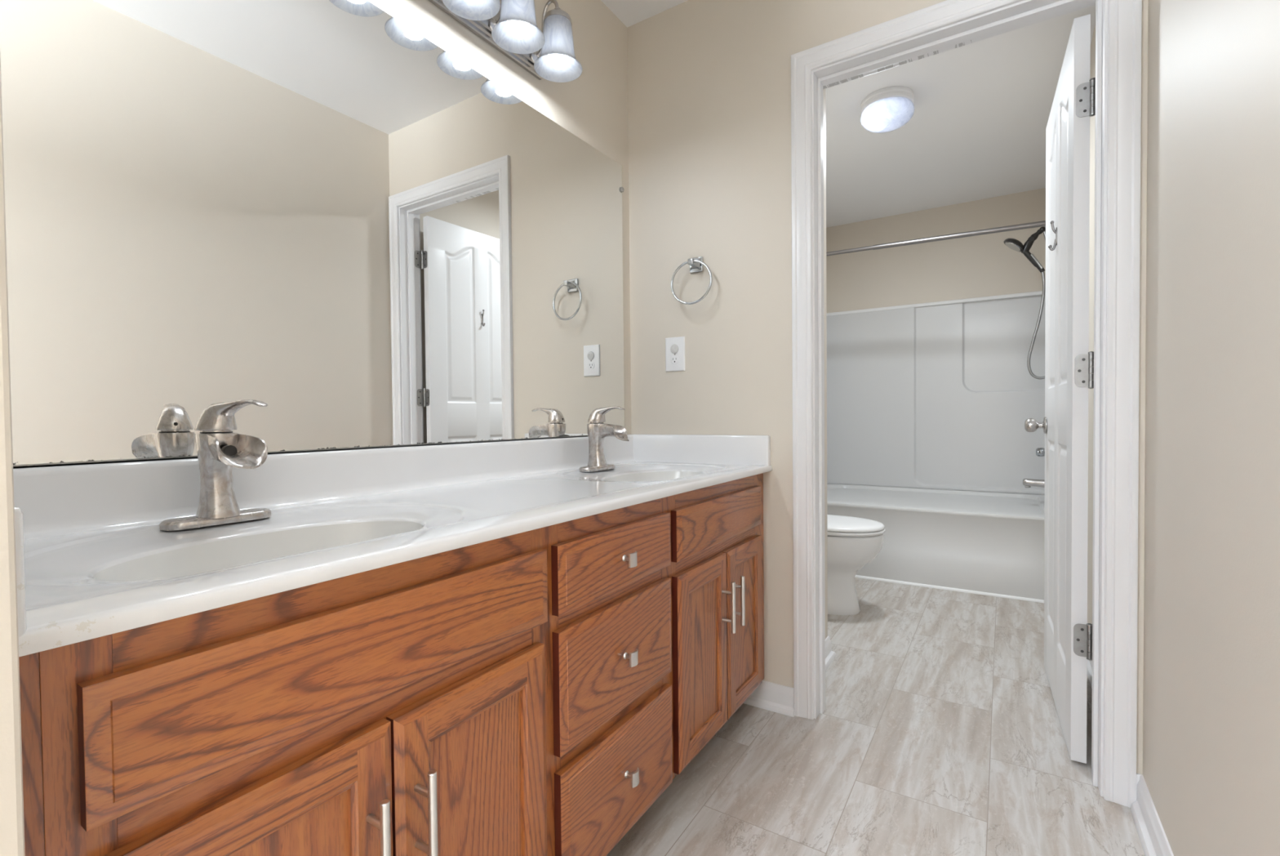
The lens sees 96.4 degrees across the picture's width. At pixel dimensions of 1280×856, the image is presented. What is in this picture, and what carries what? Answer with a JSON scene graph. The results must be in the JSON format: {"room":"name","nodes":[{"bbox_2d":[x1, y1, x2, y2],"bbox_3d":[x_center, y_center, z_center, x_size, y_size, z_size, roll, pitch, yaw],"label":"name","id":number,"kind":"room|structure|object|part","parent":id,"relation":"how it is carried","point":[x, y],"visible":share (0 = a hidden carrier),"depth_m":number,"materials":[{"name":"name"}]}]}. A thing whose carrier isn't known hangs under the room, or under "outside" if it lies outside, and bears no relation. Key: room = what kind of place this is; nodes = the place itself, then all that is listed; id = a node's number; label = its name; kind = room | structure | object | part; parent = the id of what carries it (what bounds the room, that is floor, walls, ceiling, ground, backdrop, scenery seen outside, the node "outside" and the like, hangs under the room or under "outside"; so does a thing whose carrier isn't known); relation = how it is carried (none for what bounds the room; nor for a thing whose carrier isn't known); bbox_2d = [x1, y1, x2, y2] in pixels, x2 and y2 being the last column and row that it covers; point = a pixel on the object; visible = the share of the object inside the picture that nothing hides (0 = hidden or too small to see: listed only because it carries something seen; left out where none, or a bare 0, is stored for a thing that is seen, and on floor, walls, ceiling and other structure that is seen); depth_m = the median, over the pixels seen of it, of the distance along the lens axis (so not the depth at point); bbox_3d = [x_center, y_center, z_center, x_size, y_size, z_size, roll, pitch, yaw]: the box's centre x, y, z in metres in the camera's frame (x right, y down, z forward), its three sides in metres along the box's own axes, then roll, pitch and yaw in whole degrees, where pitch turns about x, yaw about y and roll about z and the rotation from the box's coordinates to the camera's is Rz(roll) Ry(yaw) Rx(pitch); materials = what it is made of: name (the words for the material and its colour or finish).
{"room":"bathroom","nodes":[
{"label":"bathroom","id":0,"kind":"room"},
{"bbox_2d":[0,52,25,855],"bbox_3d":[-0.364,-0.250,0.275,1.490,2.438,0.114,0,1,32],"label":"wall","id":1,"kind":"structure","parent":0,"point":[11,797],"depth_m":0.38,"materials":[{"name":"beige paint"}]},
{"bbox_2d":[367,0,631,434],"bbox_3d":[0.194,-0.301,2.656,0.120,2.438,4.735,0,1,32],"label":"wall","id":2,"kind":"structure","parent":0,"point":[593,106],"depth_m":1.93,"materials":[{"name":"beige paint"}]},
{"bbox_2d":[0,0,624,467],"bbox_3d":[-0.503,-0.456,1.433,0.013,0.995,1.660,0,1,32],"label":"wall mirror","id":3,"kind":"object","parent":2,"relation":"attached to","point":[317,212],"visible":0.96,"depth_m":1.13,"materials":[{"name":"mirror"}]},
{"bbox_2d":[13,433,635,539],"bbox_3d":[-0.482,0.094,1.449,0.034,0.104,1.726,0,1,32],"label":"backsplash","id":4,"kind":"structure","parent":2,"relation":"attached to","point":[72,499],"depth_m":1.10,"materials":[{"name":"white stone"}]},
{"bbox_2d":[428,0,582,82],"bbox_3d":[-0.427,-1.131,1.390,0.184,0.206,0.779,0,1,32],"label":"vanity light","id":5,"kind":"object","parent":2,"relation":"attached to","point":[548,53],"visible":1,"depth_m":1.56,"materials":[{"name":"white glass"}]},
{"bbox_3d":[-0.408,-1.095,1.378,0.138,0.135,0.138,0,1,32],"label":"lamp shade","id":6,"kind":"part","parent":5,"relation":"part of","materials":[{"name":"white glass"}]},
{"bbox_3d":[-0.407,-1.069,1.379,0.060,0.078,0.060,0,1,32],"label":"light bulb","id":7,"kind":"part","parent":5,"relation":"part of","materials":[{"name":"white glass"}]},
{"bbox_3d":[-0.358,-1.157,1.534,0.095,0.161,0.038,0,1,32],"label":"arm","id":8,"kind":"part","parent":5,"relation":"part of","materials":[{"name":"silver metal"}]},
{"bbox_3d":[-0.322,-1.072,1.514,0.060,0.078,0.060,0,1,32],"label":"light bulb","id":9,"kind":"part","parent":5,"relation":"part of","materials":[{"name":"white glass"}]},
{"bbox_3d":[-0.322,-1.099,1.513,0.138,0.135,0.138,0,1,32],"label":"lamp shade","id":10,"kind":"part","parent":5,"relation":"part of","materials":[{"name":"white glass"}]},
{"bbox_3d":[-0.272,-1.160,1.670,0.095,0.161,0.038,0,1,32],"label":"arm","id":11,"kind":"part","parent":5,"relation":"part of","materials":[{"name":"silver metal"}]},
{"bbox_3d":[-0.236,-1.102,1.649,0.138,0.135,0.138,0,1,32],"label":"lamp shade","id":12,"kind":"part","parent":5,"relation":"part of","materials":[{"name":"white glass"}]},
{"bbox_3d":[-0.236,-1.075,1.649,0.060,0.078,0.060,0,1,32],"label":"light bulb","id":13,"kind":"part","parent":5,"relation":"part of","materials":[{"name":"white glass"}]},
{"bbox_2d":[822,88,827,638],"bbox_3d":[0.384,-0.295,2.279,0.605,2.438,0.388,0,1,32],"label":"wall","id":14,"kind":"structure","parent":0,"point":[824,90],"depth_m":2.26,"materials":[{"name":"beige paint"}]},
{"bbox_2d":[825,635,835,670],"bbox_3d":[0.418,0.881,2.313,0.631,0.083,0.397,0,1,32],"label":"baseboard","id":15,"kind":"structure","parent":14,"relation":"attached to","point":[830,655],"depth_m":2.26,"materials":[{"name":"white wood"}]},
{"bbox_2d":[600,0,1095,227],"bbox_3d":[0.052,-1.526,0.917,4.700,0.080,7.770,0,1,32],"label":"ceiling","id":16,"kind":"structure","parent":0,"point":[975,130],"depth_m":2.94,"materials":[{"name":"white paint"}]},
{"bbox_2d":[860,85,914,133],"bbox_3d":[1.153,-1.466,2.673,0.232,0.127,0.232,0,1,32],"label":"ceiling light","id":17,"kind":"object","parent":16,"relation":"attached to","point":[886,109],"visible":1,"depth_m":2.60,"materials":[{"name":"white glass"}]},
{"bbox_2d":[606,577,1145,855],"bbox_3d":[0.883,0.960,2.245,1.730,0.080,4.745,0,1,32],"label":"floor","id":18,"kind":"structure","parent":0,"point":[939,731],"depth_m":1.61,"materials":[{"name":"tile"}]},
{"bbox_2d":[18,472,764,855],"bbox_3d":[-0.244,0.555,1.310,0.579,0.787,1.726,0,1,32],"label":"vanity cabinet","id":19,"kind":"object","parent":18,"relation":"on","point":[536,691],"visible":0.91,"depth_m":0.77,"materials":[{"name":"brown wood"}]},
{"bbox_3d":[-0.397,0.617,0.618,0.020,0.479,0.286,0,1,32],"label":"door","id":20,"kind":"part","parent":19,"relation":"part of","materials":[{"name":"brown wood"}]},
{"bbox_3d":[-0.400,0.617,0.619,0.010,0.375,0.182,0,1,32],"label":"door panel","id":21,"kind":"part","parent":19,"relation":"part of","materials":[{"name":"brown wood"}]},
{"bbox_3d":[-0.320,0.276,0.737,0.020,0.124,0.586,0,1,32],"label":"false drawer","id":22,"kind":"part","parent":19,"relation":"part of","materials":[{"name":"brown wood"}]},
{"bbox_3d":[-0.315,0.515,0.692,0.038,0.137,0.012,0,1,32],"label":"bar pull","id":23,"kind":"part","parent":19,"relation":"part of","materials":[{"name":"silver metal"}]},
{"bbox_2d":[13,433,772,657],"bbox_3d":[-0.261,0.160,1.311,0.556,0.236,1.727,0,1,32],"label":"countertop","id":24,"kind":"structure","parent":19,"relation":"on","point":[94,558],"depth_m":0.94,"materials":[{"name":"white stone"}]},
{"bbox_2d":[159,399,271,530],"bbox_3d":[-0.667,0.056,0.932,0.155,0.204,0.158,0,1,32],"label":"faucet","id":25,"kind":"object","parent":24,"relation":"on","point":[219,450],"visible":1,"depth_m":0.94,"materials":[{"name":"silver metal"}]},
{"bbox_3d":[-0.705,0.151,0.959,0.054,0.013,0.158,0,1,32],"label":"plate","id":26,"kind":"part","parent":25,"relation":"part of","materials":[{"name":"silver metal"}]},
{"bbox_2d":[221,444,237,455],"bbox_3d":[-0.670,0.038,0.934,0.012,0.020,0.020,0,1,32],"label":"outlet","id":27,"kind":"object","parent":25,"relation":"attached to","point":[230,450],"depth_m":0.93,"materials":[{"name":"black plastic"}]},
{"bbox_3d":[-0.667,0.078,0.933,0.155,0.138,0.072,0,1,32],"label":"spout","id":28,"kind":"part","parent":25,"relation":"part of","materials":[{"name":"silver metal"}]},
{"bbox_3d":[-0.669,-0.018,0.947,0.136,0.056,0.054,0,1,13],"label":"lever","id":29,"kind":"part","parent":25,"relation":"part of","materials":[{"name":"silver metal"}]},
{"bbox_2d":[92,520,423,579],"bbox_3d":[-0.517,0.231,0.844,0.256,0.118,0.424,0,1,32],"label":"basin","id":30,"kind":"object","parent":24,"relation":"in","point":[178,558],"depth_m":0.89,"materials":[{"name":"white ceramic"}]},
{"bbox_2d":[578,405,628,471],"bbox_3d":[-0.100,0.033,1.826,0.155,0.204,0.158,0,1,32],"label":"faucet","id":31,"kind":"object","parent":24,"relation":"on","point":[597,429],"visible":1,"depth_m":1.83,"materials":[{"name":"silver metal"}]},
{"bbox_3d":[-0.137,0.129,1.852,0.054,0.013,0.158,0,1,32],"label":"plate","id":32,"kind":"part","parent":31,"relation":"part of","materials":[{"name":"silver metal"}]},
{"bbox_3d":[-0.107,-0.041,1.829,0.136,0.056,0.054,0,1,32],"label":"lever","id":33,"kind":"part","parent":31,"relation":"part of","materials":[{"name":"silver metal"}]},
{"bbox_3d":[-0.100,0.055,1.827,0.155,0.138,0.072,0,1,32],"label":"spout","id":34,"kind":"part","parent":31,"relation":"part of","materials":[{"name":"silver metal"}]},
{"bbox_2d":[602,471,702,480],"bbox_3d":[0.048,0.209,1.734,0.256,0.118,0.424,0,1,32],"label":"basin","id":35,"kind":"object","parent":24,"relation":"in","point":[628,475],"depth_m":1.89,"materials":[{"name":"white ceramic"}]},
{"bbox_3d":[-0.279,0.513,0.749,0.038,0.137,0.012,0,1,32],"label":"bar pull","id":36,"kind":"part","parent":19,"relation":"part of","materials":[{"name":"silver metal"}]},
{"bbox_3d":[-0.241,0.611,0.863,0.020,0.479,0.286,0,1,32],"label":"door","id":37,"kind":"part","parent":19,"relation":"part of","materials":[{"name":"brown wood"}]},
{"bbox_3d":[-0.244,0.611,0.865,0.010,0.375,0.182,0,1,32],"label":"door panel","id":38,"kind":"part","parent":19,"relation":"part of","materials":[{"name":"brown wood"}]},
{"bbox_3d":[-0.040,0.265,1.178,0.020,0.124,0.402,0,1,32],"label":"drawer","id":39,"kind":"part","parent":19,"relation":"part of","materials":[{"name":"brown wood"}]},
{"bbox_3d":[-0.038,0.468,1.182,0.020,0.221,0.402,0,1,32],"label":"drawer","id":40,"kind":"part","parent":19,"relation":"part of","materials":[{"name":"brown wood"}]},
{"bbox_3d":[-0.036,0.726,1.187,0.020,0.232,0.402,0,1,32],"label":"drawer","id":41,"kind":"part","parent":19,"relation":"part of","materials":[{"name":"brown wood"}]},
{"bbox_3d":[-0.021,0.266,1.165,0.028,0.028,0.025,0,1,32],"label":"knob","id":42,"kind":"part","parent":19,"relation":"part of","materials":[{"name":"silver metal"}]},
{"bbox_3d":[-0.019,0.467,1.168,0.028,0.028,0.025,0,1,32],"label":"knob","id":43,"kind":"part","parent":19,"relation":"part of","materials":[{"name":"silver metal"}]},
{"bbox_3d":[-0.017,0.713,1.173,0.028,0.028,0.025,0,1,32],"label":"knob","id":44,"kind":"part","parent":19,"relation":"part of","materials":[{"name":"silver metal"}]},
{"bbox_3d":[0.165,0.595,1.502,0.020,0.479,0.286,0,1,32],"label":"door","id":45,"kind":"part","parent":19,"relation":"part of","materials":[{"name":"brown wood"}]},
{"bbox_3d":[0.162,0.595,1.504,0.010,0.375,0.182,0,1,32],"label":"door panel","id":46,"kind":"part","parent":19,"relation":"part of","materials":[{"name":"brown wood"}]},
{"bbox_3d":[0.235,0.254,1.611,0.020,0.124,0.564,0,1,32],"label":"false drawer","id":47,"kind":"part","parent":19,"relation":"part of","materials":[{"name":"brown wood"}]},
{"bbox_3d":[0.244,0.491,1.573,0.038,0.140,0.012,0,1,32],"label":"bar pull","id":48,"kind":"part","parent":19,"relation":"part of","materials":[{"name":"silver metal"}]},
{"bbox_3d":[0.280,0.489,1.630,0.038,0.140,0.012,0,1,32],"label":"bar pull","id":49,"kind":"part","parent":19,"relation":"part of","materials":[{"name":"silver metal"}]},
{"bbox_3d":[0.316,0.588,1.741,0.020,0.479,0.272,0,1,32],"label":"door","id":50,"kind":"part","parent":19,"relation":"part of","materials":[{"name":"brown wood"}]},
{"bbox_3d":[0.314,0.588,1.743,0.010,0.375,0.168,0,1,32],"label":"door panel","id":51,"kind":"part","parent":19,"relation":"part of","materials":[{"name":"brown wood"}]},
{"bbox_2d":[826,514,884,614],"bbox_3d":[0.871,0.521,2.938,0.716,0.770,0.460,0,1,32],"label":"toilet","id":52,"kind":"object","parent":18,"relation":"on","point":[853,542],"visible":0.31,"depth_m":2.74,"materials":[{"name":"white ceramic"}]},
{"bbox_3d":[0.976,0.496,2.870,0.465,0.016,0.372,0,1,32],"label":"seat","id":53,"kind":"part","parent":52,"relation":"part of","materials":[{"name":"white plastic"}]},
{"bbox_3d":[0.971,0.472,2.873,0.473,0.026,0.372,0,1,32],"label":"lid","id":54,"kind":"part","parent":52,"relation":"part of","materials":[{"name":"white"}]},
{"bbox_2d":[826,482,1044,603],"bbox_3d":[1.807,0.663,3.699,1.484,0.438,1.040,0,1,32],"label":"bathtub","id":55,"kind":"object","parent":18,"relation":"on","point":[979,542],"visible":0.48,"depth_m":3.20,"materials":[{"name":"grey plastic"}]},
{"bbox_2d":[826,290,1045,493],"bbox_3d":[1.802,-0.221,3.687,1.490,1.330,1.035,0,1,32],"label":"tub surround","id":56,"kind":"object","parent":55,"relation":"on","point":[937,394],"visible":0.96,"depth_m":4.07,"materials":[{"name":"white plastic"}]},
{"bbox_2d":[1022,478,1044,487],"bbox_3d":[2.355,0.328,3.371,0.170,0.068,0.068,0,1,32],"label":"tub spout","id":57,"kind":"object","parent":56,"relation":"attached to","point":[1027,482],"visible":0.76,"depth_m":3.37,"materials":[{"name":"silver metal"}]},
{"bbox_2d":[1035,447,1044,456],"bbox_3d":[2.380,0.142,3.350,0.108,0.156,0.156,0,1,32],"label":"shower valve","id":58,"kind":"object","parent":56,"relation":"attached to","point":[1040,451],"visible":0.39,"depth_m":3.35,"materials":[{"name":"silver metal"}]},
{"bbox_3d":[1.523,0.887,3.275,1.459,0.014,0.011,0,1,32],"label":"trim","id":59,"kind":"part","parent":55,"relation":"part of","materials":[{"name":"white plastic"}]},
{"bbox_2d":[626,0,1148,773],"bbox_3d":[0.623,-0.289,1.830,1.490,2.438,0.114,0,1,32],"label":"wall","id":60,"kind":"structure","parent":0,"point":[709,81],"depth_m":1.95,"materials":[{"name":"beige paint"}]},
{"bbox_2d":[665,336,685,371],"bbox_3d":[0.125,-0.267,2.071,0.080,0.124,0.013,0,1,32],"label":"wall outlet","id":61,"kind":"object","parent":60,"relation":"attached to","point":[674,346],"visible":1,"depth_m":2.07,"materials":[{"name":"white plastic"}]},
{"bbox_2d":[671,355,679,363],"bbox_3d":[0.126,-0.246,2.072,0.034,0.027,0.002,0,1,32],"label":"socket","id":62,"kind":"object","parent":61,"relation":"attached to","point":[674,359],"depth_m":2.07,"materials":[{"name":"grey plastic"}]},
{"bbox_2d":[671,256,712,304],"bbox_3d":[0.186,-0.514,2.002,0.156,0.172,0.055,0,1,32],"label":"towel ring","id":63,"kind":"object","parent":60,"relation":"attached to","point":[696,264],"visible":1,"depth_m":2.00,"materials":[{"name":"silver metal"}]},
{"bbox_3d":[0.184,-0.576,1.996,0.032,0.032,0.046,0,1,32],"label":"post","id":64,"kind":"part","parent":63,"relation":"part of","materials":[{"name":"silver metal"}]},
{"bbox_3d":[0.199,-0.575,2.019,0.052,0.052,0.010,0,1,32],"label":"wall plate","id":65,"kind":"part","parent":63,"relation":"part of","materials":[{"name":"silver metal"}]},
{"bbox_2d":[743,680,794,716],"bbox_3d":[0.420,0.889,1.906,0.191,0.083,0.026,0,1,32],"label":"baseboard","id":66,"kind":"structure","parent":60,"relation":"attached to","point":[772,696],"depth_m":1.89,"materials":[{"name":"white wood"}]},
{"bbox_2d":[811,0,1107,796],"bbox_3d":[0.885,-0.102,1.670,0.753,2.065,0.116,0,1,32],"label":"trim","id":67,"kind":"structure","parent":60,"relation":"attached to","point":[1024,13],"depth_m":1.57,"materials":[{"name":"paint"}]},
{"bbox_2d":[791,0,1142,807],"bbox_3d":[0.849,-0.124,1.613,0.847,2.111,0.018,0,1,32],"label":"trim","id":68,"kind":"structure","parent":60,"relation":"attached to","point":[1124,16],"depth_m":1.42,"materials":[{"name":"white wood"}]},
{"bbox_2d":[1024,13,1095,763],"bbox_3d":[1.359,-0.101,1.857,0.170,2.022,0.707,0,1,32],"label":"door","id":69,"kind":"structure","parent":60,"relation":"in","point":[1068,361],"depth_m":1.64,"materials":[{"name":"white paint"}]},
{"bbox_3d":[1.476,-0.010,2.137,0.069,0.062,0.062,0,1,32],"label":"knob","id":70,"kind":"part","parent":69,"relation":"part of","materials":[{"name":"silver metal"}]},
{"bbox_2d":[826,220,1045,255],"bbox_3d":[1.535,-1.057,3.264,1.489,0.077,0.052,0,1,32],"label":"shower curtain rod","id":71,"kind":"object","parent":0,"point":[1037,224],"visible":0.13,"depth_m":3.16,"materials":[{"name":"silver metal"}]},
{"bbox_2d":[826,187,1045,312],"bbox_3d":[2.110,-0.349,4.172,1.490,2.438,0.120,0,1,32],"label":"wall","id":72,"kind":"structure","parent":0,"point":[982,265],"depth_m":4.08,"materials":[{"name":"beige paint"}]},
{"bbox_2d":[1087,0,1279,855],"bbox_3d":[1.551,-0.297,1.789,0.120,2.438,4.745,0,1,32],"label":"wall","id":73,"kind":"structure","parent":0,"point":[1211,682],"depth_m":0.94,"materials":[{"name":"beige paint"}]},
{"bbox_2d":[1003,226,1045,378],"bbox_3d":[2.312,-0.752,3.371,0.292,0.934,0.120,0,1,32],"label":"shower","id":74,"kind":"object","parent":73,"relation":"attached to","point":[1014,244],"visible":0.73,"depth_m":3.36,"materials":[{"name":"silver metal"}]},
{"bbox_3d":[2.318,-0.973,3.346,0.064,0.097,0.014,0,1,32],"label":"handle trim","id":75,"kind":"part","parent":74,"relation":"part of","materials":[{"name":"silver metal"}]},
{"bbox_2d":[1087,659,1092,688],"bbox_3d":[1.717,0.871,2.192,0.026,0.083,1.618,0,1,32],"label":"baseboard","id":76,"kind":"structure","parent":73,"relation":"attached to","point":[1089,662],"depth_m":2.11,"materials":[{"name":"white wood"}]},
{"bbox_2d":[1130,773,1173,855],"bbox_3d":[0.728,0.911,0.635,0.026,0.083,1.843,0,1,32],"label":"baseboard","id":77,"kind":"structure","parent":73,"relation":"attached to","point":[1153,837],"depth_m":1.29,"materials":[{"name":"white wood"}]}
]}

